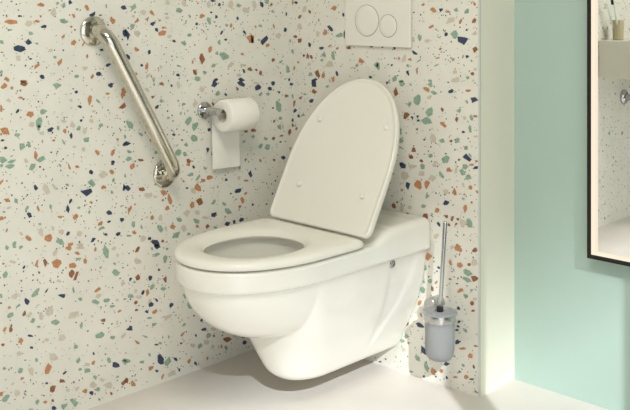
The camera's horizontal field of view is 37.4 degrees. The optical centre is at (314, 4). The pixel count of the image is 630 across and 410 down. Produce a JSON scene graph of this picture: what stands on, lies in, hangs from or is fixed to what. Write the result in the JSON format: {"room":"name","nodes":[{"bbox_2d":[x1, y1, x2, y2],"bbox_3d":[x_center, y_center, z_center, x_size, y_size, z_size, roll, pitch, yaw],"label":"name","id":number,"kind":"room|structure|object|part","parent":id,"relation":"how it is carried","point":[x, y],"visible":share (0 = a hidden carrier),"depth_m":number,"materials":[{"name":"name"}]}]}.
{"room":"bathroom","nodes":[
{"label":"bathroom","id":0,"kind":"room"},
{"bbox_2d":[0,0,293,409],"bbox_3d":[-1.512,-0.205,1.512,0.101,2.530,4.366,0,0,44],"label":"wall","id":1,"kind":"structure","parent":0,"point":[95,310],"depth_m":2.45,"materials":[{"name":"stone"}]},
{"bbox_2d":[80,16,179,187],"bbox_3d":[-0.466,0.266,2.455,0.078,0.474,0.304,0,0,44],"label":"grab bar","id":2,"kind":"object","parent":1,"relation":"attached to","point":[93,30],"visible":1,"depth_m":2.41,"materials":[{"name":"silver metal"}]},
{"bbox_2d":[197,102,224,118],"bbox_3d":[-0.256,0.301,2.679,0.068,0.047,0.158,0,0,44],"label":"toilet paper holder","id":3,"kind":"object","parent":1,"relation":"attached to","point":[204,110],"visible":0.76,"depth_m":2.64,"materials":[{"name":"silver metal"}]},
{"bbox_3d":[-0.292,0.301,2.636,0.060,0.021,0.021,0,0,44],"label":"post","id":4,"kind":"part","parent":3,"relation":"part of","materials":[{"name":"silver metal"}]},
{"bbox_2d":[212,97,258,168],"bbox_3d":[-0.227,0.371,2.671,0.092,0.207,0.105,0,0,44],"label":"toilet paper roll","id":5,"kind":"object","parent":3,"relation":"on","point":[242,113],"visible":0.94,"depth_m":2.67,"materials":[{"name":"paper"}]},
{"bbox_2d":[87,350,607,409],"bbox_3d":[-0.510,1.079,0.534,2.900,0.103,4.566,0,0,44],"label":"floor","id":6,"kind":"structure","parent":0,"point":[240,382],"depth_m":2.47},
{"bbox_2d":[293,0,477,396],"bbox_3d":[0.238,-0.205,2.738,0.692,2.530,0.167,0,0,44],"label":"wall","id":7,"kind":"structure","parent":0,"point":[433,83],"depth_m":2.54,"materials":[{"name":"stone"}]},
{"bbox_2d":[174,79,429,379],"bbox_3d":[-0.057,0.587,2.425,0.375,0.754,0.691,0,0,44],"label":"toilet","id":8,"kind":"object","parent":7,"relation":"attached to","point":[334,284],"visible":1,"depth_m":2.42,"materials":[{"name":"ceramic"}]},
{"bbox_3d":[-0.150,0.603,2.329,0.374,0.021,0.425,0,0,44],"label":"seat","id":9,"kind":"part","parent":8,"relation":"part of","materials":[{"name":"plastic"}]},
{"bbox_3d":[-0.056,0.772,2.425,0.369,0.383,0.689,0,0,44],"label":"bowl","id":10,"kind":"part","parent":8,"relation":"part of","materials":[{"name":"ceramic"}]},
{"bbox_3d":[0.077,0.404,2.562,0.375,0.388,0.221,0,0,44],"label":"lid","id":11,"kind":"part","parent":8,"relation":"part of","materials":[{"name":"plastic"}]},
{"bbox_2d":[345,0,411,47],"bbox_3d":[0.179,0.036,2.670,0.244,0.166,0.013,0,0,44],"label":"flush plate","id":12,"kind":"object","parent":7,"relation":"attached to","point":[380,23],"visible":1,"depth_m":2.66,"materials":[{"name":"plastic"}]},
{"bbox_2d":[422,294,457,361],"bbox_3d":[0.319,0.857,2.459,0.092,0.141,0.148,0,0,-15],"label":"toilet brush holder","id":13,"kind":"object","parent":7,"relation":"attached to","point":[439,326],"visible":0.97,"depth_m":2.40,"materials":[{"name":"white glass"}]},
{"bbox_3d":[0.322,0.804,2.508,0.037,0.037,0.046,0,0,44],"label":"wall post","id":14,"kind":"part","parent":13,"relation":"part of","materials":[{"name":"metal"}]},
{"bbox_2d":[437,221,446,311],"bbox_3d":[0.326,0.741,2.432,0.056,0.354,0.056,0,0,44],"label":"toilet brush","id":15,"kind":"object","parent":13,"relation":"in","point":[444,234],"visible":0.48,"depth_m":2.42,"materials":[{"name":"metal"}]},
{"bbox_2d":[478,0,480,397],"bbox_3d":[0.431,-0.220,2.436,0.005,2.500,0.004,0,0,44],"label":"trim","id":16,"kind":"structure","parent":7,"relation":"attached to","point":[479,1],"depth_m":2.44,"materials":[{"name":"white"}]},
{"bbox_2d":[481,0,513,396],"bbox_3d":[0.489,-0.220,2.496,0.004,2.500,0.162,0,0,44],"label":"wall","id":17,"kind":"structure","parent":0,"point":[497,16],"depth_m":2.49,"materials":[{"name":"beige paint"}]},
{"bbox_2d":[514,0,629,409],"bbox_3d":[1.050,-0.220,2.132,2.900,2.500,0.100,0,0,44],"label":"wall","id":18,"kind":"structure","parent":0,"point":[572,309],"depth_m":2.46,"materials":[{"name":"green paint"}]},
{"bbox_2d":[587,0,629,266],"bbox_3d":[0.954,-0.025,2.122,0.703,1.330,0.040,0,0,44],"label":"wall mirror","id":19,"kind":"object","parent":18,"relation":"attached to","point":[608,21],"visible":1,"depth_m":2.33,"materials":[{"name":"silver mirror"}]}
]}

